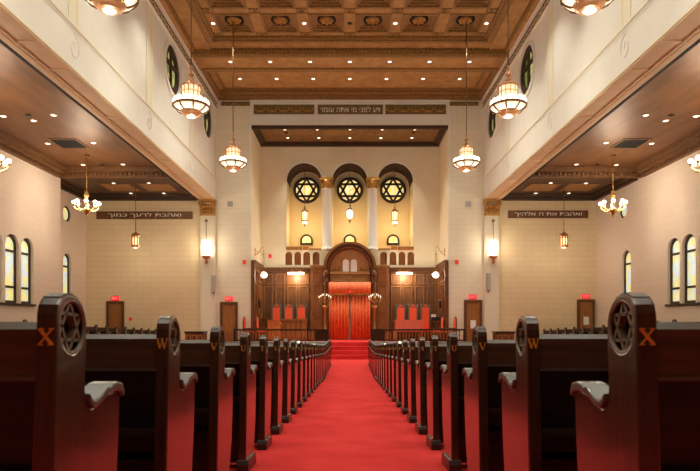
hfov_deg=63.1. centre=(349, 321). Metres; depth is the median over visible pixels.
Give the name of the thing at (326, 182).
column
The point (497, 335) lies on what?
wooden screen
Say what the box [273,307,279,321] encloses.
cushion
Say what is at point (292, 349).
pew
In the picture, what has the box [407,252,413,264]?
trim
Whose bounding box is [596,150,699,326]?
wall
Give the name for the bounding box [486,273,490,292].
speaker
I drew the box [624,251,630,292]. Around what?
window
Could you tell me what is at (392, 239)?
window
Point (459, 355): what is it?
pew
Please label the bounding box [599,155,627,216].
chandelier
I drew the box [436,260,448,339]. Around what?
wall
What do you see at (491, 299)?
column
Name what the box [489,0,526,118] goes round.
chandelier
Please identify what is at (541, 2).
crown molding
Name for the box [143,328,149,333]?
pew
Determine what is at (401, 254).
trim
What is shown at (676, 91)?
ceiling
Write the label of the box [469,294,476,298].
exit sign
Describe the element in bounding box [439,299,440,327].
pole stand
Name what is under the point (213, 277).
grille
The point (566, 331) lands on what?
pew
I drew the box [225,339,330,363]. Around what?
pew
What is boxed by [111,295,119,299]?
exit sign
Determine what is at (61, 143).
grille
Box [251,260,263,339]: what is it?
wall
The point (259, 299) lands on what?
pole stand
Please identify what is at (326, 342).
pew
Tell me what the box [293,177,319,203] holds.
window
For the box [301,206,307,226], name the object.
lantern
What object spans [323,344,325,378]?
pew
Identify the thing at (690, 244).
window
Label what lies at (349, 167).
ceiling
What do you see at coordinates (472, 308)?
door
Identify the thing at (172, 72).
window
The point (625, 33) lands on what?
trim
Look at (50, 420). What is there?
pew
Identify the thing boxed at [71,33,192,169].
trim
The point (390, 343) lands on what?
pew
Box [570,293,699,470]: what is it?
pew
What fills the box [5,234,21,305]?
window
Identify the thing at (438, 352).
pew
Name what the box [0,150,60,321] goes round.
wall
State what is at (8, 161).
chandelier
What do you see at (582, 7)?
chandelier
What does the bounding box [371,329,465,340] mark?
balustrade
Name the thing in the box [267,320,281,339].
lectern
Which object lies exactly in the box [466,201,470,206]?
wall plate
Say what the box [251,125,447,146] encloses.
ceiling
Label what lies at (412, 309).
cushion
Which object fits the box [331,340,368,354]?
platform
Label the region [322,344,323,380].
pew
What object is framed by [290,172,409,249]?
wall
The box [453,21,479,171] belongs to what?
chandelier
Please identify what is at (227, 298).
exit sign
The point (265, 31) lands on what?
ceiling
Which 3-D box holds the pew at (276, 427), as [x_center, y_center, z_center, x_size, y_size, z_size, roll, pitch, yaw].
[-4.351,0.682,6.224,7.220,1.037,0.485,0,0,0]
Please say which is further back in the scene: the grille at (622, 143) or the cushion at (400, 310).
the cushion at (400, 310)
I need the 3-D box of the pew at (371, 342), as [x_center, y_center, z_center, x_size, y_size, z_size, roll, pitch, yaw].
[4.333,1.197,19.932,7.220,1.026,0.451,0,0,0]
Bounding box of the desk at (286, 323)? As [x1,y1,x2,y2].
[279,319,307,339]
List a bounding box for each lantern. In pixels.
[131,188,139,247]
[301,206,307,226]
[346,204,353,222]
[392,206,397,226]
[559,232,567,247]
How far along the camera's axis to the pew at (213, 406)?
3.37 m
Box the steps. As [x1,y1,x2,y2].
[331,342,367,358]
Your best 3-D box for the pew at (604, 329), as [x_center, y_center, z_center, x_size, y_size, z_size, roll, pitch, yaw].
[10.621,0.609,21.014,2.740,1.035,0.478,0,0,0]
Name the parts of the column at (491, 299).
moulding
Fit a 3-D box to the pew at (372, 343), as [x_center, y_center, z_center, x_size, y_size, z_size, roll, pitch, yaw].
[4.333,1.197,19.017,7.220,1.026,0.451,0,0,0]
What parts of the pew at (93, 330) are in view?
backrest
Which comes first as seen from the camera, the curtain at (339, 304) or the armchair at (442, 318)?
the armchair at (442, 318)
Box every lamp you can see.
[254,247,266,277]
[433,247,444,277]
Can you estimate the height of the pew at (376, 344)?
1.037 m
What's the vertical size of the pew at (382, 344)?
1.037 m
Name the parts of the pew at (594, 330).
backrest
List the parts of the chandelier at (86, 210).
rod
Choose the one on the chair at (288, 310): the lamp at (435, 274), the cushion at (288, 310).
the cushion at (288, 310)
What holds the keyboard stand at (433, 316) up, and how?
on the platform
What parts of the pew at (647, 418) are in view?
backrest, panel, moulding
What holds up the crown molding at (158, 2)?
attached to the wall at (121, 38)
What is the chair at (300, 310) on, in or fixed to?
on the platform
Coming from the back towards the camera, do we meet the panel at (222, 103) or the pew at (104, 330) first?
the panel at (222, 103)
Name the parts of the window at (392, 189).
pane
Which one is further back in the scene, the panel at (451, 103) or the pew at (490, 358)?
the panel at (451, 103)
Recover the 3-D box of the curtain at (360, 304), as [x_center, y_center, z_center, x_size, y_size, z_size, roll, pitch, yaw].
[0.566,-0.340,30.210,1.050,2.520,0.170,0,0,0]
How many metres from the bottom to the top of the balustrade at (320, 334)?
0.620 m
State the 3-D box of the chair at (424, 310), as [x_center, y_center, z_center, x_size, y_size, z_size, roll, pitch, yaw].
[4.002,-0.015,29.977,0.560,1.930,0.595,0,0,0]
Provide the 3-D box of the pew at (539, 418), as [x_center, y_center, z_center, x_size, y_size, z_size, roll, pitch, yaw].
[4.333,0.493,2.568,7.220,1.039,0.492,0,0,0]
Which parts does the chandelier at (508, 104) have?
lamp shade, rod, lamp shade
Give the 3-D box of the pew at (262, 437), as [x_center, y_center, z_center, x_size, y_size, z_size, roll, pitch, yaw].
[-4.351,0.639,5.309,7.220,1.037,0.485,0,0,0]
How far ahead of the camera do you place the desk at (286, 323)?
29.07 m
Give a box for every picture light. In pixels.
[287,270,304,274]
[396,270,412,274]
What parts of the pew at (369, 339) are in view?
backrest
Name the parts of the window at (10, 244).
pane, pane, frame, sill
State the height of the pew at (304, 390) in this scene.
1.037 m
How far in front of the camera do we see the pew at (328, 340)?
21.58 m
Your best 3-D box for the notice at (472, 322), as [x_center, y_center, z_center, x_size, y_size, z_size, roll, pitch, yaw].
[6.033,0.115,27.920,0.260,0.400,0.010,0,0,0]
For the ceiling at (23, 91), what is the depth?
20.28 m
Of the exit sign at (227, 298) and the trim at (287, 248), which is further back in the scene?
the trim at (287, 248)
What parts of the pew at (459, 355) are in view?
backrest, panel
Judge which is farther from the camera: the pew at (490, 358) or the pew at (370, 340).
the pew at (370, 340)
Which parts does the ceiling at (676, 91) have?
cornice, cornice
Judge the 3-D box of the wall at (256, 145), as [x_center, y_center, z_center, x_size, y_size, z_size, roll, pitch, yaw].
[-5.029,-4.145,29.953,0.360,12.110,2.695,0,0,0]
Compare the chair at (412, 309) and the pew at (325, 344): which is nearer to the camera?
the pew at (325, 344)
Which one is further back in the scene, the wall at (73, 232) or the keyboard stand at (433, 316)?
the keyboard stand at (433, 316)
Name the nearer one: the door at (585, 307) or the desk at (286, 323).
the door at (585, 307)
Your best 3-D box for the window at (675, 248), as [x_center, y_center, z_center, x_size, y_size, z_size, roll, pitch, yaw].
[12.141,-1.865,21.305,0.260,2.550,0.910,0,0,0]
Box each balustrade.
[233,329,328,340]
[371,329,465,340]
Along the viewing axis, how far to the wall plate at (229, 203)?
27.95 m
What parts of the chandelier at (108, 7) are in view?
lamp shade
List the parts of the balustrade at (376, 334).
post, panel, post, rail, rail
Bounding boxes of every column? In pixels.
[198,199,216,339]
[320,177,333,249]
[366,177,379,249]
[483,199,500,339]
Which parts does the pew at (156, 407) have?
backrest, panel, moulding, seat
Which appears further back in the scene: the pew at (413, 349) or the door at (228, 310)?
the door at (228, 310)
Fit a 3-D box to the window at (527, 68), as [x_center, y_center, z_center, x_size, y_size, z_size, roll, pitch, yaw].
[6.621,-9.370,21.200,0.180,2.040,2.040,0,0,0]
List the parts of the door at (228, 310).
panel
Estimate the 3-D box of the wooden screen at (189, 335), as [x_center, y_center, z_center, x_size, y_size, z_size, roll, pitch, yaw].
[-7.259,1.075,26.900,0.920,1.270,0.780,0,0,0]
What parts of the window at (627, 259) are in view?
pane, pane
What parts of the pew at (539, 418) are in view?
seat, backrest, panel, moulding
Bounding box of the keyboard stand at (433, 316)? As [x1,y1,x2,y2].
[431,314,439,339]
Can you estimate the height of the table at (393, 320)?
1.040 m
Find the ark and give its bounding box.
[310,241,389,339]
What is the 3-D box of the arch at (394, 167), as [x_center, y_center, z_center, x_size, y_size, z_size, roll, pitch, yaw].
[2.466,-8.143,31.765,1.890,0.945,1.670,0,0,0]
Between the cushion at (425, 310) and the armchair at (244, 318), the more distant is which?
the cushion at (425, 310)
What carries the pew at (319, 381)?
on the floor
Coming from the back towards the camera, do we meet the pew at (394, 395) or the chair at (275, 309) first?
the chair at (275, 309)
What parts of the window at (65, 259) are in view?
pane, pane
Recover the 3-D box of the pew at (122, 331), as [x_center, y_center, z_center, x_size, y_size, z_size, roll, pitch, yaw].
[-10.639,0.711,23.759,2.740,1.035,0.478,0,0,0]
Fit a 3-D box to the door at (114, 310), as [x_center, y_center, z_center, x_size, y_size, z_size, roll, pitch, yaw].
[-11.518,0.179,27.936,0.855,2.402,0.123,0,0,0]
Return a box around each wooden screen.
[184,331,207,339]
[492,331,515,339]
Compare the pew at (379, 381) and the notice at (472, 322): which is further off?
the notice at (472, 322)
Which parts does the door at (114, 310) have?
panel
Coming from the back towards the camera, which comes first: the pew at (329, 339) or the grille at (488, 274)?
the grille at (488, 274)
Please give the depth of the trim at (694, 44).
15.55 m
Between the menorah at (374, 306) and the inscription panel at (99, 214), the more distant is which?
the menorah at (374, 306)
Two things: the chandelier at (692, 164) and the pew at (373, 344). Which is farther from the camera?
the pew at (373, 344)
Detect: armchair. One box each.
[243,316,254,339]
[255,317,266,339]
[432,317,443,339]
[445,316,456,339]
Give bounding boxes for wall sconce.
[202,219,210,263]
[489,219,497,263]
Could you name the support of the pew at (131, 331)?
on the floor
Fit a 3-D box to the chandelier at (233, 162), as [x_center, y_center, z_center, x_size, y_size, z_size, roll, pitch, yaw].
[-4.389,-8.466,21.400,1.015,5.628,1.015,0,0,28]
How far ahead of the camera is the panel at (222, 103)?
27.95 m
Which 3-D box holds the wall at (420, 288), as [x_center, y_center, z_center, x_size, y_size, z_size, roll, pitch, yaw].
[3.441,-0.995,30.788,2.600,3.890,0.215,0,0,0]
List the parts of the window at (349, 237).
pane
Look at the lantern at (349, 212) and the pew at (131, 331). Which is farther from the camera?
the lantern at (349, 212)
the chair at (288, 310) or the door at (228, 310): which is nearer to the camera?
the door at (228, 310)
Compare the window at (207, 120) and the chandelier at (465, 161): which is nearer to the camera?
the chandelier at (465, 161)
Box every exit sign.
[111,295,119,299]
[225,296,232,300]
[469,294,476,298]
[581,293,589,297]
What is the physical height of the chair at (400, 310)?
1.930 m
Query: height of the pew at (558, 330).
1.035 m
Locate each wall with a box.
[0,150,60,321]
[2,0,215,197]
[61,189,85,317]
[86,100,595,339]
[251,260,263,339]
[253,132,260,262]
[261,147,438,339]
[262,267,309,339]
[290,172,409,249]
[390,267,436,339]
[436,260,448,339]
[439,133,445,262]
[484,0,696,196]
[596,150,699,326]
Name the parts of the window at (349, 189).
pane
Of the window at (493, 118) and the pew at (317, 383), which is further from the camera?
the window at (493, 118)
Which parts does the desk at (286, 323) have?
panel, panel, panel, panel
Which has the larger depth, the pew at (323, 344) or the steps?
the steps
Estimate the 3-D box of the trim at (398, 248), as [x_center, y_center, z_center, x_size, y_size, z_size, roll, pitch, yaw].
[2.466,-3.985,30.925,1.950,0.170,0.350,0,0,0]
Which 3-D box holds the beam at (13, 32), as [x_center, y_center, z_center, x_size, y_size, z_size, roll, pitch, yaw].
[-6.979,-5.978,12.825,0.779,0.045,30.050,0,0,0]
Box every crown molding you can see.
[147,0,217,109]
[481,0,551,109]
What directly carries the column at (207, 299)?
on the floor
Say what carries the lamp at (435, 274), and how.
attached to the wall at (442, 147)
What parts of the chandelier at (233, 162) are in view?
lamp shade, rod, lamp shade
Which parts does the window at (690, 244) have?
sill, frame, pane, pane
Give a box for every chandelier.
[0,155,10,172]
[72,154,100,216]
[85,0,138,15]
[172,0,209,118]
[219,21,246,171]
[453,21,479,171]
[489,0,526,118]
[560,0,613,15]
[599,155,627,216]
[688,155,699,172]
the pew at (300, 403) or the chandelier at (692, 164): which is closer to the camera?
the pew at (300, 403)
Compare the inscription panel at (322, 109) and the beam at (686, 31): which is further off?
the inscription panel at (322, 109)
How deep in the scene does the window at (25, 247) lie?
21.44 m
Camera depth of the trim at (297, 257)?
31.02 m
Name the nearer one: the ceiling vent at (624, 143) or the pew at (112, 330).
the ceiling vent at (624, 143)
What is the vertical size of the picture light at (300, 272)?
0.285 m
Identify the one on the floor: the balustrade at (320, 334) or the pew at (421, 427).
the pew at (421, 427)
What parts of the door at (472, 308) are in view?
panel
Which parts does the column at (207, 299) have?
moulding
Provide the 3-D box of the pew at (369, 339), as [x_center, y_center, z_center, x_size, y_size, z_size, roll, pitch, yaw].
[4.333,1.197,22.677,7.220,1.026,0.451,0,0,0]
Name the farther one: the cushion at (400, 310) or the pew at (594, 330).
the cushion at (400, 310)
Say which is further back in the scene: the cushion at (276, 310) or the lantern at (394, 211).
the lantern at (394, 211)
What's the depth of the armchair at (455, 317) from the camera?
27.41 m
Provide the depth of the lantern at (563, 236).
26.16 m
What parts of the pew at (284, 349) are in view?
backrest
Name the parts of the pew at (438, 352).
backrest, panel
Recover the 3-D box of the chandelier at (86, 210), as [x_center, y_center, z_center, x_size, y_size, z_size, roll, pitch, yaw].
[-10.029,-5.174,21.700,0.949,2.348,0.949,0,0,0]
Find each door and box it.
[106,301,123,328]
[220,302,237,340]
[464,300,481,340]
[577,299,594,328]
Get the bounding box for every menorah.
[319,293,330,328]
[369,293,380,328]
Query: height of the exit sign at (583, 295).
0.240 m
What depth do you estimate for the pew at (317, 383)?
13.35 m
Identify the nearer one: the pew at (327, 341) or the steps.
the pew at (327, 341)
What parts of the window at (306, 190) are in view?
pane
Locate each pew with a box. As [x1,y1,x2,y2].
[0,293,124,470]
[85,316,197,470]
[86,324,100,333]
[98,325,110,333]
[108,326,120,333]
[118,327,129,333]
[127,327,137,333]
[135,328,142,333]
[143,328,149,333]
[180,326,234,470]
[225,332,257,470]
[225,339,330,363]
[225,340,330,366]
[251,335,272,449]
[251,341,329,368]
[268,337,283,434]
[268,342,328,370]
[280,339,291,422]
[289,340,297,414]
[289,343,327,373]
[296,341,303,407]
[302,341,307,401]
[306,342,310,396]
[310,343,313,392]
[313,343,316,389]
[315,343,318,386]
[318,344,320,384]
[320,344,322,382]
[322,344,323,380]
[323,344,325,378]
[325,344,326,375]
[368,339,471,364]
[369,340,471,366]
[370,341,446,368]
[371,342,429,370]
[372,343,408,373]
[373,344,374,376]
[374,344,375,378]
[375,344,377,380]
[377,344,378,382]
[378,344,380,384]
[380,343,383,386]
[382,343,385,389]
[385,343,388,392]
[388,342,392,396]
[391,341,396,401]
[395,341,402,407]
[400,340,409,414]
[406,339,417,422]
[415,337,429,434]
[425,335,446,449]
[440,332,471,470]
[462,326,515,470]
[498,316,608,470]
[550,328,556,333]
[557,328,563,333]
[562,327,572,333]
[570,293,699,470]
[570,327,581,333]
[579,326,590,333]
[588,325,601,333]
[598,324,607,333]
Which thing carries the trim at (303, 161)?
attached to the wall at (275, 192)
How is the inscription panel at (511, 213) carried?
attached to the wall at (158, 278)
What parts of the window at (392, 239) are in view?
pane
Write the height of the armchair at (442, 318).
1.220 m
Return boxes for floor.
[229,358,467,470]
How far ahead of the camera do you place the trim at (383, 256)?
31.02 m
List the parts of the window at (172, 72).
pane, frame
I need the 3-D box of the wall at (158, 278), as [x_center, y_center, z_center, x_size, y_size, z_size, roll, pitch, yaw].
[-0.434,-4.745,28.300,25.850,13.310,0.600,0,0,0]
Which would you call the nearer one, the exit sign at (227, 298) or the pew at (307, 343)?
the pew at (307, 343)
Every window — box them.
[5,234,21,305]
[21,238,35,306]
[63,206,69,221]
[63,254,68,292]
[164,40,181,97]
[201,95,212,141]
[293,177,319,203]
[300,234,312,244]
[337,177,362,203]
[344,234,355,241]
[380,177,405,203]
[387,234,398,244]
[487,95,497,141]
[518,40,535,97]
[620,203,626,217]
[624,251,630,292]
[665,238,679,306]
[679,234,695,305]
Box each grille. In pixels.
[52,140,86,147]
[212,276,214,291]
[487,273,490,289]
[613,140,647,147]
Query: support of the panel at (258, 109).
attached to the wall at (158, 278)
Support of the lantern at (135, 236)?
hanging from the ceiling at (23, 91)
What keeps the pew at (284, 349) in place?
on the floor
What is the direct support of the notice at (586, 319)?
attached to the door at (585, 307)
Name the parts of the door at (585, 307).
panel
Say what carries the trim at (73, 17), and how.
attached to the wall at (121, 38)
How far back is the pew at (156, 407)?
2.46 m
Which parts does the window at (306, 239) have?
pane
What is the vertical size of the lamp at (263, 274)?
1.629 m
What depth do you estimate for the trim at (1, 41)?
15.77 m
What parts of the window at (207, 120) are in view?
frame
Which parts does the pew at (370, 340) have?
backrest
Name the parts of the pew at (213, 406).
panel, backrest, seat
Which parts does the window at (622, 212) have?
pane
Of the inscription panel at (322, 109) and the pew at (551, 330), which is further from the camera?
the inscription panel at (322, 109)
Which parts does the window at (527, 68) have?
frame, pane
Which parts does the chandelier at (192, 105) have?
lamp shade, lamp shade, rod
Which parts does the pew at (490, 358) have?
seat, backrest, panel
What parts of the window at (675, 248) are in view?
sill, frame, pane, pane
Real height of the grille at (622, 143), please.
0.020 m
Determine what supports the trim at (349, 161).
attached to the wall at (275, 192)
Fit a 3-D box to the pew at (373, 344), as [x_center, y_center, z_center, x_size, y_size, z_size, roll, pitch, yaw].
[4.333,1.197,18.102,7.220,1.026,0.451,0,0,0]
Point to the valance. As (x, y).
(335, 288)
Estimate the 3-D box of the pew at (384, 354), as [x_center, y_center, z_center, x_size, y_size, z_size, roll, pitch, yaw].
[4.333,0.980,12.630,7.220,1.037,0.485,0,0,0]
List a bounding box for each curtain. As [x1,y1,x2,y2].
[329,294,348,338]
[351,294,370,338]
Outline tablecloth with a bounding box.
[395,320,423,331]
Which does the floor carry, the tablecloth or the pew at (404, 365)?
the pew at (404, 365)
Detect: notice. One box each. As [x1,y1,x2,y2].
[470,320,475,327]
[584,317,588,324]
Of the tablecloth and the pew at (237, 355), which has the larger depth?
the tablecloth
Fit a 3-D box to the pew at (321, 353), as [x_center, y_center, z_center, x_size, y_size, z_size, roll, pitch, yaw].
[-4.351,1.107,15.374,7.220,1.037,0.485,0,0,0]
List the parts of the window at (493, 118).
frame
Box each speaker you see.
[211,275,215,292]
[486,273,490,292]
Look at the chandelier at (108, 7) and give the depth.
10.37 m
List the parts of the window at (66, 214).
pane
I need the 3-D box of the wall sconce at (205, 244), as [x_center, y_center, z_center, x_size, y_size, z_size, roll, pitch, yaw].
[-6.959,-3.890,27.600,0.420,2.180,0.415,0,0,41]
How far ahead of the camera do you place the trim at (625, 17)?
17.39 m
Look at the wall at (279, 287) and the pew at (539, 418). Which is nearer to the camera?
the pew at (539, 418)
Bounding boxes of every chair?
[271,304,280,321]
[284,304,293,318]
[296,304,305,318]
[396,304,405,339]
[408,304,417,339]
[420,304,431,339]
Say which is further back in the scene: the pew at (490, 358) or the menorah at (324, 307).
the menorah at (324, 307)
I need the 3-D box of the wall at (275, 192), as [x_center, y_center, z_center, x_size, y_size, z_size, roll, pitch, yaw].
[-0.009,-4.225,31.790,10.380,11.350,1.780,0,0,0]
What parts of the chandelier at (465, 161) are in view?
lamp shade, rod, lamp shade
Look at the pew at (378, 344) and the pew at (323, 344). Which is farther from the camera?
the pew at (323, 344)
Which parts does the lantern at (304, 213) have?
glass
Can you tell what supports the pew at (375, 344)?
on the floor
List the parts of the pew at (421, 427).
backrest, panel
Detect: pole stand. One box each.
[258,299,259,339]
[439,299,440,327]
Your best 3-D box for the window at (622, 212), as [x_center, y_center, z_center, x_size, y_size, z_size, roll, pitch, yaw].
[12.186,-4.950,25.250,0.090,0.720,0.720,0,0,0]
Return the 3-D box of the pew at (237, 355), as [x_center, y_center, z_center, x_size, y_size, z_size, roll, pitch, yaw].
[-4.351,0.595,4.394,7.220,1.037,0.485,0,0,0]
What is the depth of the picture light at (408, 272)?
30.44 m
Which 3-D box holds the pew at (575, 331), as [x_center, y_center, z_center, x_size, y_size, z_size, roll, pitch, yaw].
[10.621,0.711,23.759,2.740,1.035,0.478,0,0,0]
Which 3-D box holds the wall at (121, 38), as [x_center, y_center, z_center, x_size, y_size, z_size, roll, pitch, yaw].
[-6.979,-8.700,12.895,0.780,5.400,30.190,0,0,0]
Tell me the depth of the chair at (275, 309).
30.20 m
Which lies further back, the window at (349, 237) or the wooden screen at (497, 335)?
the window at (349, 237)
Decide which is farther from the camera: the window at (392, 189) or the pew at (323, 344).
the window at (392, 189)
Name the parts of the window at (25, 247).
pane, pane, frame, sill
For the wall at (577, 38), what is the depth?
17.14 m
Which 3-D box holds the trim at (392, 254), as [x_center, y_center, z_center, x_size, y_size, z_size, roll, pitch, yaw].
[2.331,-3.455,31.035,0.366,0.726,0.070,0,0,0]
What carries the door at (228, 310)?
in the wall at (158, 278)
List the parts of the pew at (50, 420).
panel, moulding, backrest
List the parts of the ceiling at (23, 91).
cornice, cornice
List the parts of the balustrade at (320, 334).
post, rail, rail, panel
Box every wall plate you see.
[227,201,232,206]
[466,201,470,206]
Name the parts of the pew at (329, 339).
backrest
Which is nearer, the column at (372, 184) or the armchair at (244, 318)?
the armchair at (244, 318)
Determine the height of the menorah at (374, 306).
2.480 m
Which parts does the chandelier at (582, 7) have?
lamp shade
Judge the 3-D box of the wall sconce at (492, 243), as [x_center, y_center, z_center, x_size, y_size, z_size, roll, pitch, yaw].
[6.941,-3.890,27.600,0.420,2.180,0.415,0,0,41]
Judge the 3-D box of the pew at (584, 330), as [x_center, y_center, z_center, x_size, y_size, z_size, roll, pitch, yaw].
[10.621,0.677,22.844,2.740,1.035,0.478,0,0,0]
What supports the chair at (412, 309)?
on the platform
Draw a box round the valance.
[329,282,370,294]
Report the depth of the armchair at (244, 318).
27.44 m
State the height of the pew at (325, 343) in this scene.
1.026 m
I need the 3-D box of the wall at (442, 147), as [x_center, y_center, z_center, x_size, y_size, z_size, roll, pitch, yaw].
[5.011,-4.145,29.953,0.360,12.110,2.695,0,0,0]
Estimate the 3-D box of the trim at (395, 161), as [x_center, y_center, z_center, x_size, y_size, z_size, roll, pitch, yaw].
[2.466,-8.227,30.895,2.232,1.118,0.090,0,0,0]
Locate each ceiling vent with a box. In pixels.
[47,139,89,148]
[610,139,651,148]
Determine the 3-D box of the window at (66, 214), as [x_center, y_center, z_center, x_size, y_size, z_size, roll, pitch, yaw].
[-13.054,-4.950,26.100,0.090,0.720,0.720,0,0,0]
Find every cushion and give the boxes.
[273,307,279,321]
[285,307,291,318]
[298,307,304,318]
[397,307,403,319]
[410,307,415,319]
[422,307,428,328]
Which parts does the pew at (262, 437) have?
backrest, panel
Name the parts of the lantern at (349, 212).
glass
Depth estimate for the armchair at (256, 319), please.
27.88 m
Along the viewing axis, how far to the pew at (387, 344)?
11.53 m
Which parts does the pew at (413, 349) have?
backrest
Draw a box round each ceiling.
[0,43,196,200]
[159,0,539,100]
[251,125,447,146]
[287,163,320,186]
[333,163,366,187]
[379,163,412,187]
[503,43,699,200]
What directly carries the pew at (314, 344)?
on the floor
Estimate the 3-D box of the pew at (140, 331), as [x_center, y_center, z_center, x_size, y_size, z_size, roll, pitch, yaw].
[-10.639,0.778,25.589,2.740,1.035,0.478,0,0,0]
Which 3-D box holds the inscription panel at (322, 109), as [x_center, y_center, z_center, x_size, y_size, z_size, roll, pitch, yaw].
[0.016,-10.431,27.967,3.193,0.457,0.064,0,0,0]
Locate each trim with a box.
[0,0,216,198]
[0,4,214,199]
[0,39,198,199]
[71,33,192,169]
[249,100,449,259]
[284,160,323,180]
[286,247,320,249]
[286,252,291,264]
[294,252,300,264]
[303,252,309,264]
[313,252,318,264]
[330,160,369,176]
[375,160,415,180]
[378,247,413,249]
[380,252,386,264]
[390,252,395,264]
[399,252,404,264]
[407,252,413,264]
[483,0,699,199]
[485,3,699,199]
[501,38,699,199]
[506,33,627,168]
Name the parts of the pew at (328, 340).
backrest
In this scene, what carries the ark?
on the platform
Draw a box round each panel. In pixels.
[96,211,192,218]
[221,102,249,105]
[254,105,313,113]
[318,105,382,113]
[385,105,445,113]
[450,102,478,105]
[508,210,587,217]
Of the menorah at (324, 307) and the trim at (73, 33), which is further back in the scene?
the menorah at (324, 307)
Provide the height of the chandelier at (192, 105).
5.628 m
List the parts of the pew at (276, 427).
backrest, panel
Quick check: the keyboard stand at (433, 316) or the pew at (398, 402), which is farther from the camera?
the keyboard stand at (433, 316)
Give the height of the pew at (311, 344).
1.037 m
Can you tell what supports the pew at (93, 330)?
on the floor
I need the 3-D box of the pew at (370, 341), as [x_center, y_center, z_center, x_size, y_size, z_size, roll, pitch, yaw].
[4.333,1.197,20.847,7.220,1.026,0.451,0,0,0]
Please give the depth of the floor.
5.87 m
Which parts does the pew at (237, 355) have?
backrest, panel, moulding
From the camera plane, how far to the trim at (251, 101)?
27.94 m
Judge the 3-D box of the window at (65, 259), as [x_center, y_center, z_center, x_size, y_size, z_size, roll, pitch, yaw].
[-13.009,-1.865,26.125,0.260,2.550,0.870,0,0,0]
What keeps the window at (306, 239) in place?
in the wall at (342, 227)
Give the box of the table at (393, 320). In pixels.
[393,320,422,339]
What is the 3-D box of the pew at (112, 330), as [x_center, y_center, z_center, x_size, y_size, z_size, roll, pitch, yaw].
[-10.639,0.677,22.844,2.740,1.035,0.478,0,0,0]
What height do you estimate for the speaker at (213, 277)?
0.960 m
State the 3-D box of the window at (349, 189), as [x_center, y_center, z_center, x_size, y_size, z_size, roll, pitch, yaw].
[-0.009,-7.540,32.630,1.500,1.500,0.100,0,0,0]
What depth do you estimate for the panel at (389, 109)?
27.95 m

